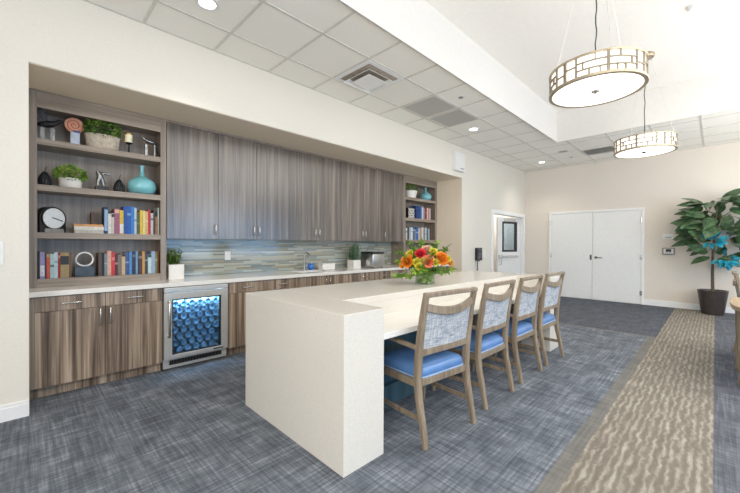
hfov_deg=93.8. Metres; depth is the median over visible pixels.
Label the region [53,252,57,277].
book
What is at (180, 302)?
wine bottle
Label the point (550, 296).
dining chair
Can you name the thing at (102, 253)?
book
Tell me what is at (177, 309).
wine bottle
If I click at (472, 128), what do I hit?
recessed light
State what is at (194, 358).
vent
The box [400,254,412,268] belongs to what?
rose
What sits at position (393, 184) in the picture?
upper cabinet
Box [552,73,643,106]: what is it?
diffuser
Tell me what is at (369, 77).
ceiling vent
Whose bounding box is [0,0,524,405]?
wall
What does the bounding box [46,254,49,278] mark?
book
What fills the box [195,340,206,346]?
wine bottle
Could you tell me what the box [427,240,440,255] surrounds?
leaf spray
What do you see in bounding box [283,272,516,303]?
island countertop
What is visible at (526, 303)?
dining chair
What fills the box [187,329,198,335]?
wine bottle
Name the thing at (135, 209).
book
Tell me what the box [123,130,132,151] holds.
candle holder
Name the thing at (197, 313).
wine bottle
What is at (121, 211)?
book
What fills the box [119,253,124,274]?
book
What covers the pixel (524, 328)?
seat cushion
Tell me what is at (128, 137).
candle
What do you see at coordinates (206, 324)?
wine bottle
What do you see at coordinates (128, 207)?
book
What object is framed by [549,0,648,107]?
pendant light
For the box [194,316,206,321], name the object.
wine bottle
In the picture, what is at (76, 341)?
base cabinet
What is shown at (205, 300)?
wine bottle
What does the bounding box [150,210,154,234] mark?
book
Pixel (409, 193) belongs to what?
planter
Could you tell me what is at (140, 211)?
book
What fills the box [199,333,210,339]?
wine bottle
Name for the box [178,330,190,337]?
wine bottle
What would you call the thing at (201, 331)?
wine bottle
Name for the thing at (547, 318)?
seat cushion
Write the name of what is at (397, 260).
leaf spray
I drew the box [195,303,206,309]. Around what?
wine bottle
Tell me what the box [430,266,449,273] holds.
base cabinet
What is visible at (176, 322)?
wine bottle
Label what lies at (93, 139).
planter
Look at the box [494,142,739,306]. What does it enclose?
wall
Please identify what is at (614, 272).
door
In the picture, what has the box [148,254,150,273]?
book
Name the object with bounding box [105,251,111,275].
book
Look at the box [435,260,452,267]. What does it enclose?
rose
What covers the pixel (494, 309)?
dining chair
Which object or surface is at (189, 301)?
wine bottle
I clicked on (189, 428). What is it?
floor
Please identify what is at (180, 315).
wine bottle
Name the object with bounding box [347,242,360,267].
square planter
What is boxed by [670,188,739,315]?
potted plant
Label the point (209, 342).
wine bottle
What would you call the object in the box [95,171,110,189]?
figurine
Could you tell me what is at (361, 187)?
upper cabinet
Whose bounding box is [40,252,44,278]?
book
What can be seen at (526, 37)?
ceiling
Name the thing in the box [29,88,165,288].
bookcase
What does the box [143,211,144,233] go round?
book
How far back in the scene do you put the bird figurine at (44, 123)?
3.21 m
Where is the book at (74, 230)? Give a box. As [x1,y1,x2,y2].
[73,229,103,233]
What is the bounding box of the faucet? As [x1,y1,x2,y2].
[303,252,309,269]
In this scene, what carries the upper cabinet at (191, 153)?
attached to the wall niche
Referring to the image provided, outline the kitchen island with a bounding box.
[246,271,558,477]
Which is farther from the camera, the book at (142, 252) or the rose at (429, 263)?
the book at (142, 252)
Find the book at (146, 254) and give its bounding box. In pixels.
[145,253,147,273]
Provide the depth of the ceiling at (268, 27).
3.85 m
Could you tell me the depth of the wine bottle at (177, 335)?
3.69 m
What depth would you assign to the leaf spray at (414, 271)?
3.39 m
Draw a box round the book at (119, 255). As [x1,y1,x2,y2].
[118,254,121,274]
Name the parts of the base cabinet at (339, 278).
door, door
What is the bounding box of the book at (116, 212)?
[112,209,119,233]
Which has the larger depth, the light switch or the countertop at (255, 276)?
the countertop at (255, 276)
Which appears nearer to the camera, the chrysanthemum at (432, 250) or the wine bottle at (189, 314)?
the chrysanthemum at (432, 250)
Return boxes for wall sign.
[663,234,672,238]
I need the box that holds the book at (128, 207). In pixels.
[127,206,130,233]
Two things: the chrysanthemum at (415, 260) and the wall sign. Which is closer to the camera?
the chrysanthemum at (415, 260)
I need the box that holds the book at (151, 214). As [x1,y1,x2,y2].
[150,213,152,234]
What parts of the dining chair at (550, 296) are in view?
leg, rail, rail, curved rail, rail, leg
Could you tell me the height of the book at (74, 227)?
0.032 m
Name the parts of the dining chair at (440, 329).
rail, armrest, leg, leg, rail, rail, curved rail, rail, leg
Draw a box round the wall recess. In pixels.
[28,62,461,272]
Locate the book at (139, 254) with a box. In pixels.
[138,253,141,273]
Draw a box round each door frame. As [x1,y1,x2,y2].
[491,209,524,273]
[549,207,644,304]
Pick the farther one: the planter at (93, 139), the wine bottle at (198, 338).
the wine bottle at (198, 338)
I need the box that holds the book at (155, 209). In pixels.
[154,208,158,234]
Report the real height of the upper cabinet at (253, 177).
1.291 m
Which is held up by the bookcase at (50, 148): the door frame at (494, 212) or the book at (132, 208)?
the book at (132, 208)
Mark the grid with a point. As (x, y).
(261, 2)
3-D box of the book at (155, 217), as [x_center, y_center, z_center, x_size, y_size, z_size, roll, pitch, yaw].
[-2.413,-0.230,3.876,0.161,0.197,0.022,1,0,45]
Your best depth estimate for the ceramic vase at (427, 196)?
7.39 m
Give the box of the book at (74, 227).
[73,226,103,229]
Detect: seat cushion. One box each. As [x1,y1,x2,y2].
[384,347,462,376]
[457,329,502,351]
[493,319,532,335]
[510,312,554,323]
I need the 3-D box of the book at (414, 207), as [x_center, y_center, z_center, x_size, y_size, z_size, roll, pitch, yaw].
[0.905,-0.702,7.197,0.171,0.265,0.074,1,0,45]
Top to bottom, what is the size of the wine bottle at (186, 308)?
0.062 m
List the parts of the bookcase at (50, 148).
panel, panel, rail, shelf, shelf, shelf, panel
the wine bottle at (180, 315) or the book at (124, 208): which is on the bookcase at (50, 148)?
the book at (124, 208)
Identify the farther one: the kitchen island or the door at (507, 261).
the door at (507, 261)
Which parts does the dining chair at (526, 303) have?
leg, leg, rail, rail, curved rail, rail, leg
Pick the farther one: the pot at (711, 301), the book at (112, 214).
the pot at (711, 301)
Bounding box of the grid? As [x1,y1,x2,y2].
[83,0,739,171]
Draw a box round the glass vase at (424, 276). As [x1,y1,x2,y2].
[416,269,432,283]
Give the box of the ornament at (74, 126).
[64,117,83,143]
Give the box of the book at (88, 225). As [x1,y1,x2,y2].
[72,224,102,226]
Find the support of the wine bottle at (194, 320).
in the wine cooler
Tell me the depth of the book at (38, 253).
3.16 m
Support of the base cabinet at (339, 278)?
on the floor
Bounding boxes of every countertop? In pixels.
[29,264,448,297]
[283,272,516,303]
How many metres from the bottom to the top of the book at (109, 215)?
0.202 m
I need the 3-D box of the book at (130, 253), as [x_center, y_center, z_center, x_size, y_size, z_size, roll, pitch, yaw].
[-2.575,0.175,3.703,0.160,0.239,0.025,1,0,45]
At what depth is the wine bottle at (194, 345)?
3.81 m
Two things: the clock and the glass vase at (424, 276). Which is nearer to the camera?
the clock
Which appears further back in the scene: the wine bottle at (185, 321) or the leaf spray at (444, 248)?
the wine bottle at (185, 321)
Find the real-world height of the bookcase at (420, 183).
1.774 m
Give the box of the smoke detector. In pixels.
[687,1,702,11]
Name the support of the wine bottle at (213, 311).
in the wine cooler
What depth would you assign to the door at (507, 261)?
9.15 m
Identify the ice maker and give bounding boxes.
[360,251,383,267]
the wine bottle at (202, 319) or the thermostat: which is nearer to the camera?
the wine bottle at (202, 319)
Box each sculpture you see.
[37,167,51,184]
[74,252,94,276]
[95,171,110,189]
[113,175,124,191]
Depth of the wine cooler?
3.75 m
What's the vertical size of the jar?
0.132 m
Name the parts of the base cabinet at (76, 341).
drawer, door, handle, handle, handle, drawer, door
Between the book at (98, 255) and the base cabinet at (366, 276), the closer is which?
the book at (98, 255)
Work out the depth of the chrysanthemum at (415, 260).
3.40 m
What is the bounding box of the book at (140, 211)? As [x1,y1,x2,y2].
[137,210,142,233]
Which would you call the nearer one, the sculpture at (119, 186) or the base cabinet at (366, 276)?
the sculpture at (119, 186)
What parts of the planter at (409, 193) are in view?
pot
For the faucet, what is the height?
0.281 m
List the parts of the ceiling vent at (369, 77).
plate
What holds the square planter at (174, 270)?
on the countertop at (255, 276)
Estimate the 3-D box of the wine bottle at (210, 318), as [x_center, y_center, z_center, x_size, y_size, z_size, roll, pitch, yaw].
[-1.898,0.815,4.030,0.308,0.062,0.063,1,0,45]
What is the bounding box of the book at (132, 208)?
[131,207,133,233]
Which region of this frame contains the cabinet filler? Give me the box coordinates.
[166,120,403,174]
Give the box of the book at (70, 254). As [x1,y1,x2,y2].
[69,253,71,276]
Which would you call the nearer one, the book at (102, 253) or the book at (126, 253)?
the book at (102, 253)
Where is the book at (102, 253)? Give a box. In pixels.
[102,253,103,275]
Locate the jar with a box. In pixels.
[307,262,313,269]
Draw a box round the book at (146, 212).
[145,211,147,233]
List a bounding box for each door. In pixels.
[496,217,521,273]
[550,210,642,303]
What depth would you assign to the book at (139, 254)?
3.70 m
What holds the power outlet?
attached to the backsplash
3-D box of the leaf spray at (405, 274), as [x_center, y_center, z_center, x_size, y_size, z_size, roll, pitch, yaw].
[0.377,0.296,3.481,0.344,0.106,0.104,0,0,-12]
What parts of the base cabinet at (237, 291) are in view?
door, drawer, drawer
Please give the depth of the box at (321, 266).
5.50 m
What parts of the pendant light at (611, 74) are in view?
power cord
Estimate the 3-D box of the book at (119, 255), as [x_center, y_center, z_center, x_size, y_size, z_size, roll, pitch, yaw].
[-2.644,0.189,3.639,0.160,0.211,0.033,1,0,45]
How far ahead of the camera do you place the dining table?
3.28 m
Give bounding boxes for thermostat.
[662,248,674,254]
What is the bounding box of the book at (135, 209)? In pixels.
[134,208,136,233]
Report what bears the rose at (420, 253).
in the glass vase at (424, 276)
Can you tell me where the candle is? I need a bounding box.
[125,134,132,142]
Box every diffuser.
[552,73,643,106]
[616,146,674,157]
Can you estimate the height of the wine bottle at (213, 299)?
0.062 m
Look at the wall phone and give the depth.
7.50 m
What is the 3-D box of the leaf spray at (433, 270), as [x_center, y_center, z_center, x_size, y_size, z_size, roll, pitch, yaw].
[0.620,0.228,3.412,0.244,0.108,0.112,1,0,45]
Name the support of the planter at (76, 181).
on the bookcase at (50, 148)
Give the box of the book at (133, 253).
[132,252,135,273]
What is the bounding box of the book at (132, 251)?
[132,251,137,273]
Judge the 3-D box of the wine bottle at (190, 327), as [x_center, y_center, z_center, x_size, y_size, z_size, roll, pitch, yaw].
[-2.046,0.884,3.883,0.308,0.062,0.063,1,0,45]
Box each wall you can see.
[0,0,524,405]
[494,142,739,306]
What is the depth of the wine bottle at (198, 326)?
3.84 m
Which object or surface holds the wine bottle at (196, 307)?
in the wine cooler
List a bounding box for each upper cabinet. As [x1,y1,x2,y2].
[166,122,217,238]
[218,134,288,239]
[289,150,340,240]
[341,162,382,240]
[383,171,403,241]
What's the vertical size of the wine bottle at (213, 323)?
0.062 m
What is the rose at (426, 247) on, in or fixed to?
in the glass vase at (424, 276)
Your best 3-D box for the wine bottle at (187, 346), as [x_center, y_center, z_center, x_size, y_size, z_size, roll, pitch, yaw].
[-2.075,1.091,3.855,0.308,0.062,0.063,1,0,45]
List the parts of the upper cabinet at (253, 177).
door, door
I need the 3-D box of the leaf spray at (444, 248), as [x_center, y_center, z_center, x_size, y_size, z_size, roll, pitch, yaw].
[0.699,0.120,3.541,0.256,0.300,0.109,0,0,-5]
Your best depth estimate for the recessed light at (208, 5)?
2.90 m
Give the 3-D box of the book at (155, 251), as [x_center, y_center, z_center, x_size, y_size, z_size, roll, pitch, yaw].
[-2.401,0.173,3.887,0.160,0.241,0.018,1,0,45]
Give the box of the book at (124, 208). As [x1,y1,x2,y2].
[121,206,126,233]
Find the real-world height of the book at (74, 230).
0.034 m
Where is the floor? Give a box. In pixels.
[0,296,739,492]
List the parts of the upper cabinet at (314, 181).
door, door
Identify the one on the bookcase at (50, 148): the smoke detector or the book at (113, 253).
the book at (113, 253)
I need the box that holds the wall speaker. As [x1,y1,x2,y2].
[453,151,464,172]
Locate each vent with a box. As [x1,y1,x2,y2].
[163,348,225,369]
[333,60,404,93]
[400,95,457,117]
[426,108,478,127]
[580,145,613,155]
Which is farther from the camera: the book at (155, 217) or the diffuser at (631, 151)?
the diffuser at (631, 151)
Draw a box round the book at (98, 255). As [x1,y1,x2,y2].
[96,252,101,275]
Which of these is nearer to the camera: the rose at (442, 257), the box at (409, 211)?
the rose at (442, 257)
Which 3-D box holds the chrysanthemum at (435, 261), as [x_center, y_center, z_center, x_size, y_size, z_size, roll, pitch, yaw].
[0.641,0.168,3.446,0.079,0.103,0.188,0,0,-3]
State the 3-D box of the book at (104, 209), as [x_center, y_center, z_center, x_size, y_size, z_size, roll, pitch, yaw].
[-2.726,-0.266,3.559,0.171,0.270,0.028,1,0,45]
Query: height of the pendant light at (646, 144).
1.315 m
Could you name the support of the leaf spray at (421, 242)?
in the glass vase at (424, 276)
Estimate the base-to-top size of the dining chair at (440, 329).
1.007 m
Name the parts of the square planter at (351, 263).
pot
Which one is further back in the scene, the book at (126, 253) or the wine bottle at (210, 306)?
the wine bottle at (210, 306)
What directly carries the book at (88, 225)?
on the book at (74, 227)
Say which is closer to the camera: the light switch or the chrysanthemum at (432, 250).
the light switch
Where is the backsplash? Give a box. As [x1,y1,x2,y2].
[166,239,390,275]
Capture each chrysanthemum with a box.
[412,257,420,265]
[414,262,421,270]
[429,248,437,255]
[433,258,439,265]
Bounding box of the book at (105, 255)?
[104,253,106,275]
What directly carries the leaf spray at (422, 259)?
in the glass vase at (424, 276)
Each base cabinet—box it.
[29,288,161,399]
[226,278,297,354]
[298,273,351,287]
[352,270,392,281]
[393,269,414,277]
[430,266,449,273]
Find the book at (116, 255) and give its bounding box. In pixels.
[115,254,117,274]
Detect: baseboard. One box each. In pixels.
[0,400,28,422]
[644,299,734,313]
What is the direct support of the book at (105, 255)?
on the bookcase at (50, 148)
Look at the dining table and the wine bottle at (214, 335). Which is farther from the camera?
the wine bottle at (214, 335)
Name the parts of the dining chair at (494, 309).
rail, leg, rail, rail, curved rail, rail, leg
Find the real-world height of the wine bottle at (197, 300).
0.062 m
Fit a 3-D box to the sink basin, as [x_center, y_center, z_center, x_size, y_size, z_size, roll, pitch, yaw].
[-0.837,0.394,5.198,0.320,0.032,0.620,1,0,45]
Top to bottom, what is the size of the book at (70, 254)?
0.233 m
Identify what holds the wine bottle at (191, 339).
in the wine cooler
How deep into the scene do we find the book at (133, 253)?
3.66 m
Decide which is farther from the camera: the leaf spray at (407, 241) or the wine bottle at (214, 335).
the wine bottle at (214, 335)
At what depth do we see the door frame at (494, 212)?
9.22 m
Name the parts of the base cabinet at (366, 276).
drawer, drawer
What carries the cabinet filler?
attached to the upper cabinet at (191, 153)
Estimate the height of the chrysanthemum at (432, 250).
0.170 m
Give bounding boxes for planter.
[51,163,87,187]
[82,118,122,150]
[166,248,183,278]
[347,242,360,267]
[406,184,417,197]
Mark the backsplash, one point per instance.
(200, 257)
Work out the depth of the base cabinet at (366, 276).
5.67 m
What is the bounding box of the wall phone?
[475,248,481,263]
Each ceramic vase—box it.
[127,165,156,194]
[420,187,431,199]
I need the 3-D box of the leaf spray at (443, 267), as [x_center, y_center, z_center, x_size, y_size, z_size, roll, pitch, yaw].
[0.730,0.248,3.504,0.315,0.112,0.112,0,0,12]
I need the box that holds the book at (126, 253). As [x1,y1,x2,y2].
[122,252,128,274]
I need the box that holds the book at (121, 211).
[120,210,123,233]
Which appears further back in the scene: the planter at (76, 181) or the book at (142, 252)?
the book at (142, 252)
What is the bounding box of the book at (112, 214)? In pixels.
[111,213,113,233]
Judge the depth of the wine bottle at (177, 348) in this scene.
3.69 m
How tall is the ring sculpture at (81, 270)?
0.244 m
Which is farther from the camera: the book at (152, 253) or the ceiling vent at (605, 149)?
the ceiling vent at (605, 149)
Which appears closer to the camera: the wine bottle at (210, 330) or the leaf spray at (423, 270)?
the leaf spray at (423, 270)
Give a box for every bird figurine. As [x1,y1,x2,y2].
[37,108,63,127]
[141,136,159,156]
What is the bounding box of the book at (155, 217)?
[155,217,156,234]
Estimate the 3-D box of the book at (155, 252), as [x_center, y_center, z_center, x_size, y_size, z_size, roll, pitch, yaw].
[-2.407,0.175,3.865,0.161,0.237,0.019,1,0,45]
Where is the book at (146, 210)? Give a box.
[146,210,149,233]
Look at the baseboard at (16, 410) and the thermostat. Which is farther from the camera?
the thermostat
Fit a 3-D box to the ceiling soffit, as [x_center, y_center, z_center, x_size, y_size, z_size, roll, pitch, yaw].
[2.158,-2.259,0.139,7.170,0.578,11.250,1,0,45]
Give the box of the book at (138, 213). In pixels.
[137,212,139,233]
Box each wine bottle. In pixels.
[173,306,182,312]
[173,320,182,325]
[173,333,182,338]
[173,344,182,351]
[174,311,186,318]
[174,324,186,331]
[175,337,186,344]
[176,300,186,305]
[178,305,190,311]
[178,317,190,324]
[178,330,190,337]
[178,342,190,349]
[182,311,194,317]
[182,323,194,330]
[183,336,194,342]
[185,299,194,304]
[186,304,198,310]
[187,316,198,323]
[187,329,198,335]
[187,341,198,347]
[191,322,202,328]
[191,334,202,341]
[193,298,202,303]
[193,310,202,316]
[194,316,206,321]
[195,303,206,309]
[195,328,206,334]
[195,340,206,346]
[199,309,210,315]
[199,321,210,327]
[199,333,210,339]
[200,297,210,302]
[203,302,214,308]
[203,314,214,320]
[203,327,214,332]
[203,339,214,344]
[207,297,217,302]
[207,332,217,338]
[208,308,217,314]
[208,320,217,326]
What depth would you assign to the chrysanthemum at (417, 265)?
3.37 m
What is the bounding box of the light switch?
[0,242,3,264]
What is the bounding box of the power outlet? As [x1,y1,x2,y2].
[225,251,230,259]
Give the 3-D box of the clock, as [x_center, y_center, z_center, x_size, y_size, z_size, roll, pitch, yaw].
[-3.007,-0.252,3.265,0.085,0.245,0.220,0,0,13]
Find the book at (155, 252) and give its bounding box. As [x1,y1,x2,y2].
[155,252,156,272]
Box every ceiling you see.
[89,0,739,170]
[426,0,739,111]
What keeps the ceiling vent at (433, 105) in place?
in the ceiling at (268, 27)
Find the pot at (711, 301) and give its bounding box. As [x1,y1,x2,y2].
[697,289,728,315]
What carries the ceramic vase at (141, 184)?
on the bookcase at (50, 148)
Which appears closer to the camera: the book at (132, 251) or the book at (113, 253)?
the book at (113, 253)
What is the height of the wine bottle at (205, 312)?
0.062 m
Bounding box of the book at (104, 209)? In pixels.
[102,207,107,233]
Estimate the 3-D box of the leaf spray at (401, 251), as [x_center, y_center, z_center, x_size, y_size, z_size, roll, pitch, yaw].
[0.398,0.132,3.551,0.296,0.276,0.115,0,0,2]
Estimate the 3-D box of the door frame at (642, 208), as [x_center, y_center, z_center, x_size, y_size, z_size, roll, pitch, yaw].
[5.369,0.205,8.359,1.965,2.155,0.030,1,0,45]
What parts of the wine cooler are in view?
door handle, trim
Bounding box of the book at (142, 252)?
[139,251,144,273]
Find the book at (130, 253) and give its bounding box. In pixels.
[129,252,131,274]
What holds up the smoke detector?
attached to the ceiling at (526, 37)
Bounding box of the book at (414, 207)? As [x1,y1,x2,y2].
[409,206,417,218]
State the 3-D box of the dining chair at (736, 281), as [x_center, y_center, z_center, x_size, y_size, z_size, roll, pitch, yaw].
[4.492,0.804,3.925,0.549,1.007,0.572,1,0,45]
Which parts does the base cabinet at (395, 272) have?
drawer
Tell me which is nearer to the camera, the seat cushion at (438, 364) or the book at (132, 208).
the seat cushion at (438, 364)
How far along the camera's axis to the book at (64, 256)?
3.27 m
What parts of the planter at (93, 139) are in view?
pot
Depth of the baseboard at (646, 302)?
7.28 m
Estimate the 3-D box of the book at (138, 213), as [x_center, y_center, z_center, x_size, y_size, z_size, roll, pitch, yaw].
[-2.529,-0.248,3.753,0.161,0.235,0.026,1,0,45]
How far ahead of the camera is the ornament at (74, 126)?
3.36 m
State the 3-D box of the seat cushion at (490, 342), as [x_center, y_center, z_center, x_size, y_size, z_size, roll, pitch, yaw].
[0.911,0.832,3.135,0.476,0.088,0.430,0,0,-44]
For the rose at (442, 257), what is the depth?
3.40 m
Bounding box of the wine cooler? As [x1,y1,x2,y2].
[160,283,227,369]
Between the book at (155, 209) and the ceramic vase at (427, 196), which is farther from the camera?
the ceramic vase at (427, 196)
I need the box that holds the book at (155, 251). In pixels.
[155,251,158,272]
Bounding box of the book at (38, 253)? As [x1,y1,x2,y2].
[37,251,39,278]
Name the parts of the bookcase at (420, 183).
panel, panel, panel, shelf, rail, shelf, shelf, panel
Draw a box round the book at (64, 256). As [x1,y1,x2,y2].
[59,252,68,277]
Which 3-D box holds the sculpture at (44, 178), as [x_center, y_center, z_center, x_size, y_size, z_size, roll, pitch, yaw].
[-3.024,-0.652,3.221,0.102,0.187,0.100,0,0,-32]
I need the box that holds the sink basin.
[299,270,328,272]
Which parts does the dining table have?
leg, leg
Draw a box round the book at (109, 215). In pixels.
[108,214,110,233]
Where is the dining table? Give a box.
[730,297,739,385]
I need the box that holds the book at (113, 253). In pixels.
[112,252,114,274]
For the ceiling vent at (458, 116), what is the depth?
5.49 m
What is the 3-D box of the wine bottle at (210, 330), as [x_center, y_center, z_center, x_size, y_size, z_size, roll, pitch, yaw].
[-1.899,0.953,4.031,0.308,0.062,0.063,1,0,45]
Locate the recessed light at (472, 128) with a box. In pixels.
[468,127,478,130]
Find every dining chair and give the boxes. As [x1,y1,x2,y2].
[384,287,477,449]
[431,279,515,409]
[471,275,543,383]
[500,271,564,366]
[732,271,739,361]
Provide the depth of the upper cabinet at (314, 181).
5.24 m
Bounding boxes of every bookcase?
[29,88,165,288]
[391,174,436,264]
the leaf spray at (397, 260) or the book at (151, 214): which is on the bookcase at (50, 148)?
the book at (151, 214)
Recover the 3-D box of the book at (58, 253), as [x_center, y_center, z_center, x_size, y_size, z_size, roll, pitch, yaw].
[-2.973,0.176,3.307,0.161,0.237,0.016,1,0,45]
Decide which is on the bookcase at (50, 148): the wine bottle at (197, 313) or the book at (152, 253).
the book at (152, 253)
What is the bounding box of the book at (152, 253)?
[148,251,154,272]
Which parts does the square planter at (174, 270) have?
pot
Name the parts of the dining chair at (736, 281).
leg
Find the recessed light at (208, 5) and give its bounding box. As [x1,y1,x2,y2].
[195,0,219,11]
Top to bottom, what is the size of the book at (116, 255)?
0.211 m
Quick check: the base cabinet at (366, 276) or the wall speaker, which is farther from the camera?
the wall speaker
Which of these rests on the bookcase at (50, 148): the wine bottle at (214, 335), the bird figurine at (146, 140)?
the bird figurine at (146, 140)
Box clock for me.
[37,207,65,232]
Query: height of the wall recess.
2.688 m
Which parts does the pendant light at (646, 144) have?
power cord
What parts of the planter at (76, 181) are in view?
pot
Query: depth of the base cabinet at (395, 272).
6.23 m
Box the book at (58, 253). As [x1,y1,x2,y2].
[58,253,59,277]
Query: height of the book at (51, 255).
0.227 m
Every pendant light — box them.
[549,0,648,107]
[613,51,677,158]
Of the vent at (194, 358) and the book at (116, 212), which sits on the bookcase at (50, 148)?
the book at (116, 212)
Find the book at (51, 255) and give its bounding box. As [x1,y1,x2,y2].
[50,254,53,277]
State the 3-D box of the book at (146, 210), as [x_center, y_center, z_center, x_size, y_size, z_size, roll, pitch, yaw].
[-2.458,-0.264,3.823,0.160,0.265,0.023,1,0,45]
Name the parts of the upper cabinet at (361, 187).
door, door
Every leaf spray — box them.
[391,271,414,280]
[394,257,413,269]
[395,246,413,258]
[406,240,415,257]
[410,267,421,275]
[417,237,425,247]
[417,264,429,275]
[421,257,429,271]
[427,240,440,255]
[427,265,441,273]
[433,244,450,258]
[439,266,457,275]
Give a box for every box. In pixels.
[318,263,334,269]
[406,208,413,217]
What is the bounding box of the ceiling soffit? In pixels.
[340,0,739,141]
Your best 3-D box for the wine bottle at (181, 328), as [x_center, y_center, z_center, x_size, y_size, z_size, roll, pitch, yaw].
[-2.104,0.884,3.824,0.308,0.062,0.063,1,0,45]
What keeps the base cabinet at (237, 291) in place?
on the floor
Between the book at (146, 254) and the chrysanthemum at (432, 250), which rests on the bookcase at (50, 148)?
the book at (146, 254)
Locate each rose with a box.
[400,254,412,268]
[414,248,425,258]
[421,254,433,267]
[422,245,431,253]
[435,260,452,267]
[436,251,448,264]
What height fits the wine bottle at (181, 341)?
0.062 m

